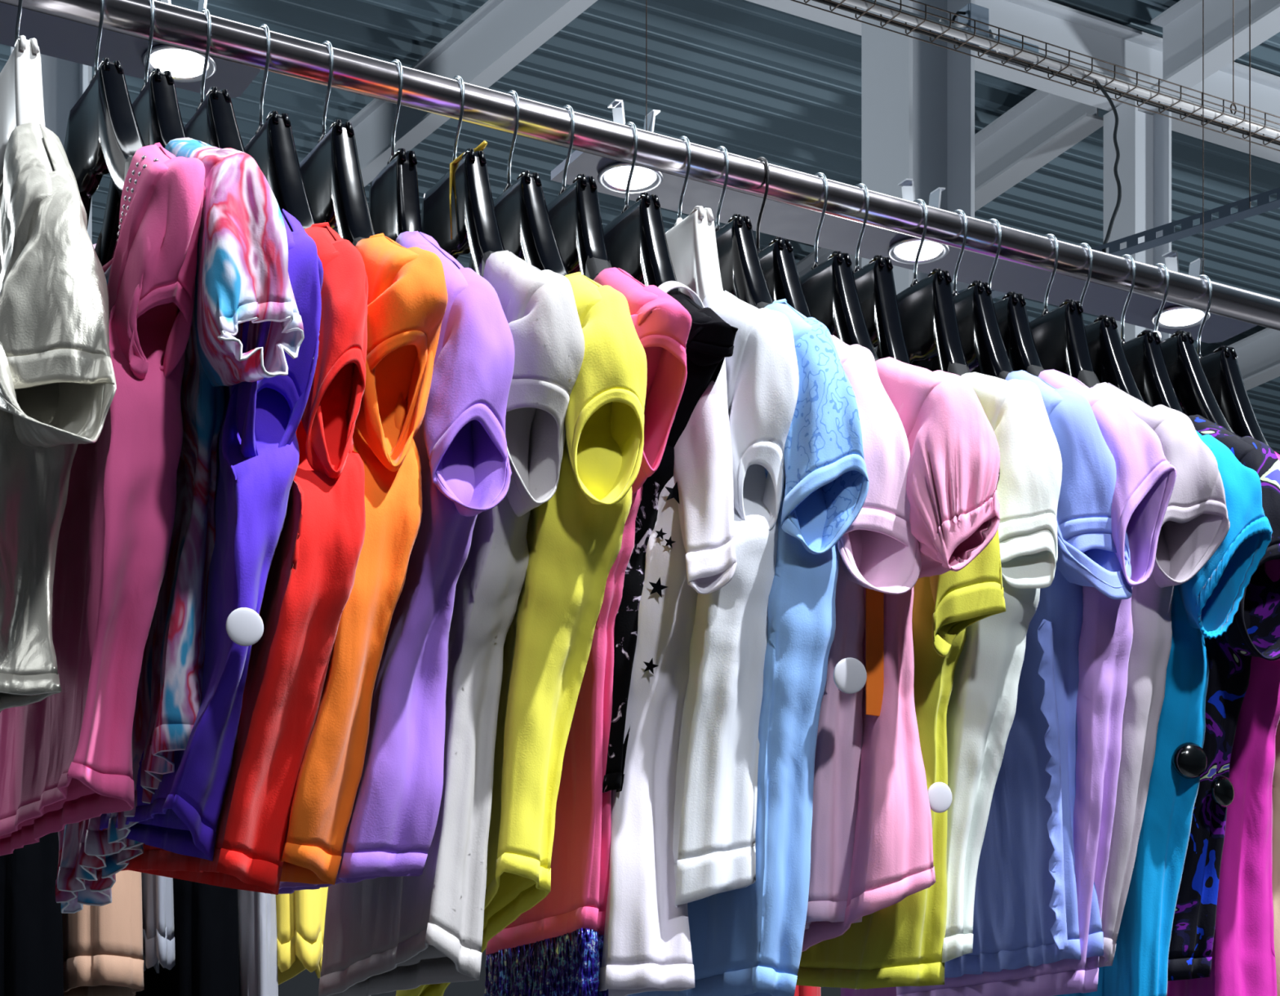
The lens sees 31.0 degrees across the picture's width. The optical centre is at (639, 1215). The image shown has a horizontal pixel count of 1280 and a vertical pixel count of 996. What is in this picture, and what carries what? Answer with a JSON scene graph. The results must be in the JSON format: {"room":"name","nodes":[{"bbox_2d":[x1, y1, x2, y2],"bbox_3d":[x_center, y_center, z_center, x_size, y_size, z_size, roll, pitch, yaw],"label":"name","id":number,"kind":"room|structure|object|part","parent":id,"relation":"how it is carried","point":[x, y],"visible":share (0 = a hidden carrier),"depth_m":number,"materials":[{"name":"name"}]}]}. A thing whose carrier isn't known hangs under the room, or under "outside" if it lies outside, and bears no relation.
{"room":"clothing store","nodes":[
{"label":"clothing store","id":0,"kind":"room"},
{"bbox_2d":[278,949,840,995],"bbox_3d":[2.000,-2.675,24.100,36.000,7.850,0.200,0,0,0],"label":"wall","id":1,"kind":"structure","parent":0,"point":[306,983],"depth_m":24.00,"materials":[{"name":"grey paint"}]},
{"bbox_2d":[0,0,1279,454],"bbox_3d":[-2.033,-6.324,7.682,48.000,0.089,50.582,0,0,-29],"label":"ceiling","id":2,"kind":"structure","parent":0,"point":[751,80],"depth_m":13.02,"materials":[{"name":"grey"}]},
{"bbox_2d":[347,0,597,186],"bbox_3d":[-0.733,-6.030,11.789,0.110,0.340,8.758,0,0,-34],"label":"steel beam","id":3,"kind":"structure","parent":2,"relation":"attached to","point":[500,34],"depth_m":11.96,"materials":[{"name":"grey metal"}]},
{"bbox_2d":[645,0,647,130],"bbox_3d":[0.009,-3.856,3.223,0.002,4.788,0.002,0,0,0],"label":"wire","id":4,"kind":"object","parent":2,"relation":"hanging from","point":[646,0],"visible":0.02,"depth_m":3.22,"materials":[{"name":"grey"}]},
{"bbox_2d":[795,89,1103,277],"bbox_3d":[1.408,-6.025,14.362,0.150,0.330,4.601,0,0,-27],"label":"steel beam","id":5,"kind":"structure","parent":2,"relation":"attached to","point":[1042,126],"depth_m":12.88,"materials":[{"name":"grey metal"}]},
{"bbox_2d":[1202,0,1204,279],"bbox_3d":[0.912,-3.856,3.732,0.002,4.788,0.002,0,0,0],"label":"wire","id":6,"kind":"object","parent":2,"relation":"hanging from","point":[1202,0],"visible":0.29,"depth_m":3.73,"materials":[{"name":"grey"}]},
{"bbox_2d":[1151,0,1279,96],"bbox_3d":[3.534,-6.040,10.535,0.170,0.360,3.388,0,0,-28],"label":"steel beam","id":7,"kind":"structure","parent":2,"relation":"attached to","point":[1181,24],"depth_m":11.73,"materials":[{"name":"grey metal"}]},
{"bbox_2d":[1232,0,1234,106],"bbox_3d":[2.124,-5.112,8.249,0.004,2.275,0.004,0,0,0],"label":"wire","id":8,"kind":"object","parent":2,"relation":"hanging from","point":[1233,0],"visible":1,"depth_m":8.25,"materials":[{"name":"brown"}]},
{"bbox_2d":[1248,0,1250,208],"bbox_3d":[1.450,-4.316,5.479,0.003,3.869,0.003,0,0,0],"label":"wire","id":9,"kind":"object","parent":2,"relation":"hanging from","point":[1249,0],"visible":1,"depth_m":5.48,"materials":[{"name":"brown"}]},
{"bbox_2d":[1227,327,1279,390],"bbox_3d":[4.254,-6.010,16.300,0.150,0.300,7.999,0,0,-29],"label":"steel beam","id":10,"kind":"structure","parent":2,"relation":"attached to","point":[1258,354],"depth_m":16.13,"materials":[{"name":"grey"}]},
{"bbox_3d":[-0.671,-3.856,2.840,0.002,4.788,0.002,0,0,0],"label":"wire","id":11,"kind":"object","parent":2,"relation":"hanging from","visible":0},
{"bbox_2d":[0,2,261,97],"bbox_3d":[-1.059,-1.456,2.621,1.298,0.012,0.136,0,0,-29],"label":"strip","id":12,"kind":"object","parent":11,"relation":"hanging from","point":[59,37],"visible":0.46,"depth_m":2.86,"materials":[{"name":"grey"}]},
{"bbox_2d":[142,0,216,82],"bbox_3d":[-0.578,-1.494,2.892,0.092,0.105,0.092,0,0,-29],"label":"recessed light","id":13,"kind":"object","parent":12,"relation":"attached to","point":[184,67],"visible":0.53,"depth_m":2.89,"materials":[{"name":"white"}]},
{"bbox_2d":[551,150,1257,342],"bbox_3d":[0.450,-1.456,3.471,1.243,0.012,0.136,0,0,-29],"label":"strip","id":14,"kind":"object","parent":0,"point":[784,220],"visible":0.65,"depth_m":3.44,"materials":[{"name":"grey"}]},
{"bbox_2d":[597,99,663,193],"bbox_3d":[-0.013,-1.494,3.210,0.092,0.105,0.092,0,0,-29],"label":"recessed light","id":15,"kind":"object","parent":14,"relation":"attached to","point":[642,180],"visible":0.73,"depth_m":3.21,"materials":[{"name":"white"}]},
{"bbox_2d":[887,178,949,264],"bbox_3d":[0.417,-1.494,3.453,0.092,0.105,0.092,0,0,-29],"label":"recessed light","id":16,"kind":"object","parent":14,"relation":"attached to","point":[930,252],"visible":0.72,"depth_m":3.45,"materials":[{"name":"white"}]},
{"bbox_2d":[1151,250,1210,328],"bbox_3d":[0.870,-1.494,3.708,0.092,0.105,0.092,0,0,-29],"label":"recessed light","id":17,"kind":"object","parent":14,"relation":"attached to","point":[1182,318],"visible":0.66,"depth_m":3.70,"materials":[{"name":"white"}]},
{"bbox_2d":[790,0,1279,151],"bbox_3d":[1.602,-3.929,7.955,4.500,0.063,0.116,0,0,-29],"label":"cable tray","id":18,"kind":"object","parent":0,"point":[900,11],"depth_m":7.81,"materials":[{"name":"grey metal"}]},
{"bbox_2d":[938,3,1000,53],"bbox_3d":[1.089,-3.963,7.683,0.243,0.137,0.070,0,0,-29],"label":"junction box","id":19,"kind":"object","parent":18,"relation":"on","point":[971,11],"visible":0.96,"depth_m":7.67,"materials":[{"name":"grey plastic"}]},
{"bbox_3d":[1.129,-3.980,7.673,0.080,0.100,0.008,0,0,-29],"label":"lid","id":20,"kind":"part","parent":19,"relation":"part of","materials":[{"name":"grey plastic"}]},
{"bbox_3d":[1.261,-3.935,7.785,0.170,0.052,0.060,0,0,-29],"label":"sheet bracket","id":21,"kind":"part","parent":18,"relation":"part of","materials":[{"name":"metal"}]},
{"bbox_2d":[811,0,1279,145],"bbox_3d":[1.587,-3.912,7.981,4.500,0.015,0.016,0,0,-29],"label":"conduit","id":22,"kind":"object","parent":18,"relation":"in","point":[823,2],"visible":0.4,"depth_m":7.84,"materials":[{"name":"black"}]},
{"bbox_2d":[835,0,1279,138],"bbox_3d":[1.608,-3.919,7.944,4.500,0.031,0.032,0,0,-29],"label":"conduit","id":23,"kind":"object","parent":18,"relation":"in","point":[858,3],"visible":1,"depth_m":7.83,"materials":[{"name":"white"}]},
{"bbox_2d":[1093,80,1121,253],"bbox_3d":[1.393,-3.140,6.833,0.072,1.550,2.241,0,0,11],"label":"cable","id":24,"kind":"object","parent":18,"relation":"hanging from","point":[1115,131],"visible":0.94,"depth_m":6.76,"materials":[{"name":"black plastic"}]},
{"bbox_2d":[1230,103,1236,125],"bbox_3d":[2.124,-3.944,8.249,0.029,0.078,0.006,0,0,-29],"label":"hook","id":25,"kind":"object","parent":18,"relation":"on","point":[1234,105],"visible":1,"depth_m":8.25,"materials":[{"name":"grey metal"}]},
{"bbox_2d":[957,186,1279,298],"bbox_3d":[1.241,-2.400,5.644,1.254,0.046,0.040,0,0,42],"label":"slotted angle","id":26,"kind":"object","parent":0,"point":[1264,205],"visible":0.48,"depth_m":5.57,"materials":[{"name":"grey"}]},
{"bbox_3d":[2.000,1.300,7.000,36.000,0.100,34.000,0,0,0],"label":"floor","id":27,"kind":"structure","parent":0,"visible":0},
{"bbox_2d":[10,46,92,242],"bbox_3d":[-2.760,-2.515,10.800,0.300,7.530,0.300,0,0,-29],"label":"steel column","id":28,"kind":"structure","parent":27,"relation":"on","point":[64,82],"depth_m":10.81,"materials":[{"name":"grey metal"}]},
{"bbox_2d":[0,0,1279,330],"bbox_3d":[0.392,0.102,2.441,4.250,2.295,0.600,0,0,-29],"label":"clothes rack","id":29,"kind":"object","parent":27,"relation":"on","point":[175,26],"visible":1,"depth_m":2.20,"materials":[{"name":"silver metal"}]},
{"bbox_2d":[0,0,54,182],"bbox_3d":[-0.521,-0.915,1.926,0.028,0.268,0.230,0,0,-29],"label":"clothes hanger","id":30,"kind":"object","parent":29,"relation":"hanging from","point":[21,93],"visible":0.52,"depth_m":1.89,"materials":[{"name":"white plastic"}]},
{"bbox_2d":[0,121,116,712],"bbox_3d":[-0.542,-0.644,1.914,0.116,0.482,0.532,0,0,-29],"label":"shirt","id":31,"kind":"object","parent":30,"relation":"hanging from","point":[58,387],"visible":1,"depth_m":1.80,"materials":[{"name":"white fabric"}]},
{"bbox_2d":[63,0,145,231],"bbox_3d":[-0.463,-0.916,1.959,0.031,0.266,0.412,0,0,-29],"label":"clothes hanger","id":32,"kind":"object","parent":29,"relation":"hanging from","point":[103,136],"visible":0.44,"depth_m":1.92,"materials":[{"name":"black plastic"}]},
{"bbox_2d":[0,142,205,855],"bbox_3d":[-0.495,-0.592,1.983,0.098,0.518,0.572,0,0,-29],"label":"pink shirt","id":33,"kind":"object","parent":32,"relation":"hanging from","point":[66,756],"visible":0.72,"depth_m":1.81,"materials":[{"name":"pink fabric"}]},
{"bbox_3d":[-0.401,-0.785,1.823,0.032,0.073,0.082,0,0,-5],"label":"stud trim","id":34,"kind":"part","parent":33,"relation":"part of","materials":[{"name":"grey"}]},
{"bbox_3d":[-0.398,-0.779,1.801,0.015,0.073,0.074,0,0,-37],"label":"stud trim","id":35,"kind":"part","parent":33,"relation":"part of","materials":[{"name":"grey"}]},
{"bbox_2d":[94,0,186,266],"bbox_3d":[-0.425,-0.923,1.980,0.031,0.253,0.415,0,0,-29],"label":"clothes hanger","id":36,"kind":"object","parent":29,"relation":"hanging from","point":[156,108],"visible":0.36,"depth_m":1.94,"materials":[{"name":"black plastic"}]},
{"bbox_2d":[55,137,304,913],"bbox_3d":[-0.417,-0.587,1.984,0.087,0.589,0.596,0,0,-29],"label":"shirt","id":37,"kind":"object","parent":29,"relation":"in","point":[242,273],"visible":0.38,"depth_m":1.84,"materials":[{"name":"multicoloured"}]},
{"bbox_2d":[184,8,293,231],"bbox_3d":[-0.381,-0.903,2.005,0.031,0.292,0.405,0,0,-29],"label":"clothes hanger","id":38,"kind":"object","parent":29,"relation":"hanging from","point":[214,123],"visible":0.23,"depth_m":1.96,"materials":[{"name":"black plastic"}]},
{"bbox_2d":[99,208,323,861],"bbox_3d":[-0.400,-0.549,1.994,0.106,0.513,0.482,0,0,-29],"label":"t-shirt","id":39,"kind":"object","parent":38,"relation":"hanging from","point":[258,451],"visible":0.35,"depth_m":1.82,"materials":[{"name":"blue"}]},
{"bbox_2d":[226,607,263,645],"bbox_3d":[-0.305,-0.455,1.778,0.029,0.029,0.008,0,0,-18],"label":"tag","id":40,"kind":"object","parent":39,"relation":"attached to","point":[244,625],"visible":1,"depth_m":1.78,"materials":[{"name":"grey plastic"}]},
{"bbox_2d":[244,23,335,240],"bbox_3d":[-0.334,-0.909,2.031,0.031,0.281,0.324,0,0,-29],"label":"clothes hanger","id":41,"kind":"object","parent":29,"relation":"hanging from","point":[273,147],"visible":0.36,"depth_m":1.98,"materials":[{"name":"black plastic"}]},
{"bbox_2d":[120,222,368,894],"bbox_3d":[-0.387,-0.547,2.068,0.118,0.556,0.571,0,0,-29],"label":"t-shirt","id":42,"kind":"object","parent":41,"relation":"hanging from","point":[310,581],"visible":0.43,"depth_m":1.85,"materials":[{"name":"red fabric"}]},
{"bbox_2d":[299,40,375,246],"bbox_3d":[-0.283,-0.904,2.060,0.032,0.290,0.377,0,0,-29],"label":"clothes hanger","id":43,"kind":"object","parent":29,"relation":"hanging from","point":[331,174],"visible":0.41,"depth_m":2.01,"materials":[{"name":"black plastic"}]},
{"bbox_2d":[280,232,448,884],"bbox_3d":[-0.307,-0.558,2.046,0.119,0.554,0.461,0,0,-29],"label":"t-shirt","id":44,"kind":"object","parent":43,"relation":"hanging from","point":[407,300],"visible":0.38,"depth_m":1.89,"materials":[{"name":"orange fabric"}]},
{"bbox_2d":[368,58,422,241],"bbox_3d":[-0.225,-0.903,2.093,0.031,0.292,0.320,0,0,-29],"label":"clothes hanger","id":45,"kind":"object","parent":29,"relation":"hanging from","point":[393,205],"visible":0.36,"depth_m":2.07,"materials":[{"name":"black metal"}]},
{"bbox_2d":[278,231,515,893],"bbox_3d":[-0.253,-0.579,2.077,0.128,0.585,0.455,0,0,-29],"label":"t-shirt","id":46,"kind":"object","parent":45,"relation":"hanging from","point":[460,439],"visible":0.51,"depth_m":1.93,"materials":[{"name":"purple fabric"}]},
{"bbox_2d":[420,75,505,277],"bbox_3d":[-0.171,-0.909,2.123,0.031,0.279,0.351,0,0,-29],"label":"clothes hanger","id":47,"kind":"object","parent":29,"relation":"hanging from","point":[475,227],"visible":0.47,"depth_m":2.08,"materials":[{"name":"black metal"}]},
{"bbox_2d":[318,250,584,995],"bbox_3d":[-0.195,-0.526,2.110,0.117,0.640,0.428,0,0,-29],"label":"t-shirt","id":48,"kind":"object","parent":47,"relation":"hanging from","point":[382,934],"visible":0.45,"depth_m":1.99,"materials":[{"name":"white fabric"}]},
{"bbox_2d":[448,140,487,239],"bbox_3d":[-0.157,-0.933,2.099,0.040,0.086,0.011,0,0,22],"label":"ribbon","id":49,"kind":"object","parent":47,"relation":"attached to","point":[481,147],"visible":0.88,"depth_m":2.10,"materials":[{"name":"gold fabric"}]},
{"bbox_2d":[468,89,568,275],"bbox_3d":[-0.122,-0.911,2.151,0.031,0.277,0.340,0,0,-29],"label":"clothes hanger","id":50,"kind":"object","parent":29,"relation":"hanging from","point":[523,220],"visible":0.38,"depth_m":2.10,"materials":[{"name":"black plastic"}]},
{"bbox_2d":[395,271,647,995],"bbox_3d":[-0.138,-0.515,2.142,0.100,0.645,0.454,0,0,-29],"label":"t-shirt","id":51,"kind":"object","parent":50,"relation":"hanging from","point":[574,538],"visible":0.38,"depth_m":2.00,"materials":[{"name":"yellow fabric"}]},
{"bbox_2d":[546,105,612,279],"bbox_3d":[-0.072,-0.916,2.179,0.031,0.267,0.316,0,0,-29],"label":"clothes hanger","id":52,"kind":"object","parent":29,"relation":"hanging from","point":[575,214],"visible":0.37,"depth_m":2.13,"materials":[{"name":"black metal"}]},
{"bbox_2d":[484,266,691,995],"bbox_3d":[-0.072,-0.521,2.179,0.064,0.690,0.404,0,0,-28],"label":"shirt","id":53,"kind":"object","parent":52,"relation":"hanging from","point":[574,910],"visible":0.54,"depth_m":2.12,"materials":[{"name":"pink fabric"}]},
{"bbox_2d":[602,121,680,291],"bbox_3d":[-0.013,-0.915,2.212,0.031,0.269,0.290,0,0,-29],"label":"clothes hanger","id":54,"kind":"object","parent":29,"relation":"hanging from","point":[636,242],"visible":0.36,"depth_m":2.17,"materials":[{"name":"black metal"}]},
{"bbox_2d":[532,359,737,995],"bbox_3d":[-0.022,-0.532,2.207,0.111,0.650,0.348,0,0,-29],"label":"white shirt","id":55,"kind":"object","parent":54,"relation":"hanging from","point":[691,551],"visible":0.44,"depth_m":2.12,"materials":[{"name":"white fabric"}]},
{"bbox_2d":[643,481,679,674],"bbox_3d":[0.021,-0.584,2.105,0.040,0.172,0.014,0,0,29],"label":"print","id":56,"kind":"object","parent":55,"relation":"attached to","point":[661,580],"depth_m":2.11,"materials":[{"name":"black"}]},
{"bbox_2d":[602,280,737,792],"bbox_3d":[-0.030,-0.623,2.203,0.092,0.466,0.379,0,0,-29],"label":"t-shirt","id":57,"kind":"object","parent":54,"relation":"hanging from","point":[710,340],"visible":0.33,"depth_m":2.10,"materials":[{"name":"black fabric"}]},
{"bbox_2d":[665,135,723,302],"bbox_3d":[0.039,-0.919,2.241,0.028,0.260,0.287,0,0,-29],"label":"clothes hanger","id":58,"kind":"object","parent":29,"relation":"hanging from","point":[691,242],"visible":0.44,"depth_m":2.20,"materials":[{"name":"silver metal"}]},
{"bbox_2d":[672,289,799,906],"bbox_3d":[0.023,-0.575,2.233,0.097,0.594,0.374,0,0,-29],"label":"t-shirt","id":59,"kind":"object","parent":58,"relation":"hanging from","point":[716,790],"visible":0.44,"depth_m":2.11,"materials":[{"name":"white fabric"}]},
{"bbox_2d":[715,146,773,308],"bbox_3d":[0.076,-0.922,2.262,0.031,0.255,0.288,0,0,-29],"label":"clothes hanger","id":60,"kind":"object","parent":29,"relation":"hanging from","point":[742,274],"visible":0.34,"depth_m":2.21,"materials":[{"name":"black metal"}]},
{"bbox_2d":[626,298,868,995],"bbox_3d":[0.062,-0.533,2.282,0.073,0.658,0.474,0,0,-29],"label":"light blue shirt","id":61,"kind":"object","parent":60,"relation":"hanging from","point":[748,940],"visible":0.4,"depth_m":2.12,"materials":[{"name":"blue fabric"}]},
{"bbox_2d":[755,156,812,317],"bbox_3d":[0.117,-0.913,2.285,0.031,0.272,0.293,0,0,-29],"label":"clothes hanger","id":62,"kind":"object","parent":29,"relation":"hanging from","point":[777,260],"visible":0.3,"depth_m":2.24,"materials":[{"name":"black plastic"}]},
{"bbox_2d":[804,334,921,929],"bbox_3d":[0.126,-0.556,2.290,0.084,0.549,0.439,0,0,-29],"label":"t-shirt","id":63,"kind":"object","parent":62,"relation":"hanging from","point":[879,551],"visible":0.28,"depth_m":2.16,"materials":[{"name":"pink fabric"}]},
{"bbox_2d":[833,657,866,693],"bbox_3d":[0.194,-0.498,2.124,0.033,0.033,0.008,0,0,-18],"label":"tag","id":64,"kind":"object","parent":63,"relation":"attached to","point":[850,674],"visible":1,"depth_m":2.12,"materials":[{"name":"grey plastic"}]},
{"bbox_2d":[865,587,884,715],"bbox_3d":[0.221,-0.536,2.168,0.020,0.130,0.002,0,0,-29],"label":"tag","id":65,"kind":"object","parent":63,"relation":"hanging from","point":[874,600],"visible":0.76,"depth_m":2.17,"materials":[{"name":"orange"}]},
{"bbox_2d":[800,172,879,361],"bbox_3d":[0.177,-0.899,2.319,0.031,0.301,0.405,0,0,-29],"label":"clothes hanger","id":66,"kind":"object","parent":29,"relation":"hanging from","point":[829,287],"visible":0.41,"depth_m":2.27,"materials":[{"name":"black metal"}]},
{"bbox_2d":[801,356,999,951],"bbox_3d":[0.167,-0.532,2.314,0.090,0.584,0.550,0,0,-29],"label":"pink shirt","id":67,"kind":"object","parent":66,"relation":"hanging from","point":[953,473],"visible":0.36,"depth_m":2.15,"materials":[{"name":"pink fabric"}]},
{"bbox_2d":[853,183,911,364],"bbox_3d":[0.221,-0.898,2.344,0.031,0.303,0.271,0,0,-29],"label":"clothes hanger","id":68,"kind":"object","parent":29,"relation":"hanging from","point":[874,282],"visible":0.34,"depth_m":2.30,"materials":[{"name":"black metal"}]},
{"bbox_2d":[795,528,1005,989],"bbox_3d":[0.212,-0.523,2.347,0.077,0.602,0.428,0,0,-28],"label":"shirt","id":69,"kind":"object","parent":68,"relation":"hanging from","point":[900,944],"visible":0.24,"depth_m":2.24,"materials":[{"name":"yellow fabric"}]},
{"bbox_2d":[927,782,951,813],"bbox_3d":[0.286,-0.400,2.204,0.029,0.029,0.008,0,0,-29],"label":"tag","id":70,"kind":"object","parent":69,"relation":"attached to","point":[940,794],"visible":0.94,"depth_m":2.20,"materials":[{"name":"grey plastic"}]},
{"bbox_2d":[875,199,970,376],"bbox_3d":[0.284,-0.911,2.380,0.031,0.276,0.302,0,0,-29],"label":"clothes hanger","id":71,"kind":"object","parent":29,"relation":"hanging from","point":[926,308],"visible":0.39,"depth_m":2.34,"materials":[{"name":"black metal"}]},
{"bbox_2d":[942,372,1062,962],"bbox_3d":[0.276,-0.544,2.374,0.084,0.592,0.420,0,0,-29],"label":"cream shirt","id":72,"kind":"object","parent":71,"relation":"hanging from","point":[981,708],"visible":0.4,"depth_m":2.23,"materials":[{"name":"white fabric"}]},
{"bbox_2d":[915,209,1014,379],"bbox_3d":[0.329,-0.911,2.405,0.031,0.275,0.324,0,0,-29],"label":"clothes hanger","id":73,"kind":"object","parent":29,"relation":"hanging from","point":[984,347],"visible":0.34,"depth_m":2.36,"materials":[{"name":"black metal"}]},
{"bbox_2d":[944,369,1132,977],"bbox_3d":[0.351,-0.550,2.416,0.113,0.590,0.457,0,0,-29],"label":"shirt","id":74,"kind":"object","parent":73,"relation":"hanging from","point":[1026,913],"visible":0.3,"depth_m":2.30,"materials":[{"name":"blue fabric"}]},
{"bbox_2d":[970,218,1044,377],"bbox_3d":[0.367,-0.915,2.426,0.031,0.268,0.325,0,0,-29],"label":"clothes hanger","id":75,"kind":"object","parent":29,"relation":"hanging from","point":[1011,312],"visible":0.26,"depth_m":2.38,"materials":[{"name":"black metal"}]},
{"bbox_2d":[896,368,1177,995],"bbox_3d":[0.370,-0.541,2.428,0.071,0.633,0.510,0,0,-29],"label":"t-shirt","id":76,"kind":"object","parent":75,"relation":"hanging from","point":[1145,480],"visible":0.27,"depth_m":2.28,"materials":[{"name":"purple fabric"}]},
{"bbox_2d":[1029,233,1099,387],"bbox_3d":[0.434,-0.910,2.464,0.031,0.278,0.359,0,0,-29],"label":"clothes hanger","id":77,"kind":"object","parent":29,"relation":"hanging from","point":[1059,334],"visible":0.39,"depth_m":2.42,"materials":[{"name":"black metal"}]},
{"bbox_2d":[1093,382,1230,967],"bbox_3d":[0.432,-0.558,2.463,0.071,0.605,0.496,0,0,-29],"label":"t-shirt","id":78,"kind":"object","parent":77,"relation":"hanging from","point":[1196,522],"visible":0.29,"depth_m":2.30,"materials":[{"name":"grey fabric"}]},
{"bbox_2d":[1077,243,1145,403],"bbox_3d":[0.475,-0.901,2.487,0.031,0.296,0.368,0,0,-29],"label":"clothes hanger","id":79,"kind":"object","parent":29,"relation":"hanging from","point":[1110,364],"visible":0.25,"depth_m":2.44,"materials":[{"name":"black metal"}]},
{"bbox_2d":[1053,430,1272,995],"bbox_3d":[0.474,-0.513,2.487,0.066,0.630,0.512,0,0,-29],"label":"t-shirt","id":80,"kind":"object","parent":79,"relation":"hanging from","point":[1206,605],"visible":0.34,"depth_m":2.34,"materials":[{"name":"blue fabric"}]},
{"bbox_2d":[1172,742,1207,778],"bbox_3d":[0.560,-0.464,2.343,0.038,0.038,0.016,0,0,-15],"label":"tag","id":81,"kind":"object","parent":80,"relation":"attached to","point":[1189,760],"visible":1,"depth_m":2.34,"materials":[{"name":"black plastic"}]},
{"bbox_2d":[1120,254,1185,414],"bbox_3d":[0.527,-0.904,2.516,0.031,0.290,0.366,0,0,-29],"label":"clothes hanger","id":82,"kind":"object","parent":29,"relation":"hanging from","point":[1144,353],"visible":0.3,"depth_m":2.47,"materials":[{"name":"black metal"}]},
{"bbox_2d":[1167,414,1279,981],"bbox_3d":[0.524,-0.543,2.515,0.076,0.595,0.505,0,0,-29],"label":"patterned shirt","id":83,"kind":"object","parent":82,"relation":"hanging from","point":[1254,630],"visible":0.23,"depth_m":2.37,"materials":[{"name":"fabric"}]},
{"bbox_2d":[1210,775,1235,807],"bbox_3d":[0.599,-0.436,2.362,0.033,0.033,0.014,0,0,-41],"label":"tag","id":84,"kind":"object","parent":83,"relation":"attached to","point":[1222,789],"visible":1,"depth_m":2.35,"materials":[{"name":"black plastic"}]},
{"bbox_2d":[1154,262,1234,432],"bbox_3d":[0.569,-0.887,2.540,0.031,0.323,0.436,0,0,-29],"label":"clothes hanger","id":85,"kind":"object","parent":29,"relation":"hanging from","point":[1194,393],"visible":0.29,"depth_m":2.48,"materials":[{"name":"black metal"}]},
{"bbox_2d":[1154,330,1161,340],"bbox_3d":[0.568,-0.968,2.537,0.013,0.013,0.013,0,0,0],"label":"bead","id":86,"kind":"object","parent":85,"relation":"attached to","point":[1158,332],"visible":0.31,"depth_m":2.53,"materials":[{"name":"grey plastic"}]},
{"bbox_2d":[1166,451,1279,995],"bbox_3d":[0.578,-0.504,2.545,0.084,0.601,0.515,0,0,-29],"label":"shirt","id":87,"kind":"object","parent":85,"relation":"hanging from","point":[1243,962],"visible":0.16,"depth_m":2.43,"materials":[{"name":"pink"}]},
{"bbox_2d":[1183,274,1269,446],"bbox_3d":[0.623,-0.887,2.571,0.031,0.324,0.386,0,0,-29],"label":"clothes hanger","id":88,"kind":"object","parent":29,"relation":"hanging from","point":[1221,369],"visible":0.33,"depth_m":2.52,"materials":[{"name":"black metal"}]},
{"bbox_2d":[1271,719,1279,995],"bbox_3d":[0.631,-0.505,2.575,0.079,0.626,0.467,0,0,-29],"label":"shirt","id":89,"kind":"object","parent":88,"relation":"hanging from","point":[1276,780],"visible":0.02,"depth_m":2.46,"materials":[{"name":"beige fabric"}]},
{"bbox_2d":[861,0,974,348],"bbox_3d":[1.037,-2.515,8.600,0.300,7.530,0.300,0,0,-29],"label":"steel column","id":90,"kind":"structure","parent":27,"relation":"on","point":[917,96],"depth_m":8.59,"materials":[{"name":"grey metal"}]},
{"bbox_2d":[1103,99,1171,342],"bbox_3d":[2.633,-2.300,12.200,0.250,7.100,0.250,0,0,-29],"label":"steel column","id":91,"kind":"structure","parent":27,"relation":"on","point":[1144,140],"depth_m":12.19,"materials":[{"name":"grey metal"}]},
{"bbox_2d":[745,0,1279,163],"bbox_3d":[3.069,-6.040,12.445,11.000,0.360,0.180,0,0,-29],"label":"steel beam","id":92,"kind":"structure","parent":91,"relation":"on","point":[1047,21],"depth_m":12.05,"materials":[{"name":"grey metal"}]},
{"bbox_3d":[-0.706,0.177,2.912,2.700,2.145,0.500,0,0,-29],"label":"clothes rack","id":93,"kind":"object","parent":27,"relation":"on","visible":0},
{"bbox_2d":[62,870,144,995],"bbox_3d":[-0.716,-0.582,2.916,0.108,0.634,0.348,0,0,-29],"label":"garment","id":94,"kind":"object","parent":93,"relation":"hanging from","point":[103,945],"visible":0.14,"depth_m":2.77,"materials":[{"name":"beige fabric"}]},
{"bbox_2d":[141,872,175,973],"bbox_3d":[-0.662,-0.600,2.944,0.048,0.598,0.350,0,0,-29],"label":"garment","id":95,"kind":"object","parent":93,"relation":"hanging from","point":[157,900],"visible":0.06,"depth_m":2.81,"materials":[{"name":"grey fabric"}]},
{"bbox_2d":[135,878,239,995],"bbox_3d":[-0.608,-0.551,2.977,0.104,0.694,0.348,0,0,-29],"label":"garment","id":96,"kind":"object","parent":93,"relation":"hanging from","point":[206,916],"visible":0.07,"depth_m":2.83,"materials":[{"name":"black fabric"}]},
{"bbox_2d":[237,888,278,995],"bbox_3d":[-0.548,-0.548,3.009,0.060,0.702,0.352,0,0,-29],"label":"garment","id":97,"kind":"object","parent":93,"relation":"hanging from","point":[256,911],"visible":0.11,"depth_m":2.87,"materials":[{"name":"grey fabric"}]},
{"bbox_2d":[275,886,328,984],"bbox_3d":[-0.498,-0.602,3.038,0.098,0.593,0.355,0,0,-29],"label":"garment","id":98,"kind":"object","parent":93,"relation":"hanging from","point":[300,913],"visible":0.08,"depth_m":2.89,"materials":[{"name":"yellow fabric"}]},
{"bbox_2d":[794,985,821,995],"bbox_3d":[0.160,-0.567,3.409,0.074,0.663,0.348,0,0,-29],"label":"skirt","id":99,"kind":"object","parent":93,"relation":"hanging from","point":[800,990],"visible":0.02,"depth_m":3.26,"materials":[{"name":"red fabric"}]},
{"bbox_2d":[840,986,896,995],"bbox_3d":[0.458,-0.573,3.577,0.204,0.651,0.356,0,0,-29],"label":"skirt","id":100,"kind":"object","parent":93,"relation":"hanging from","point":[886,991],"visible":0.02,"depth_m":3.58,"materials":[{"name":"purple fabric"}]}
]}

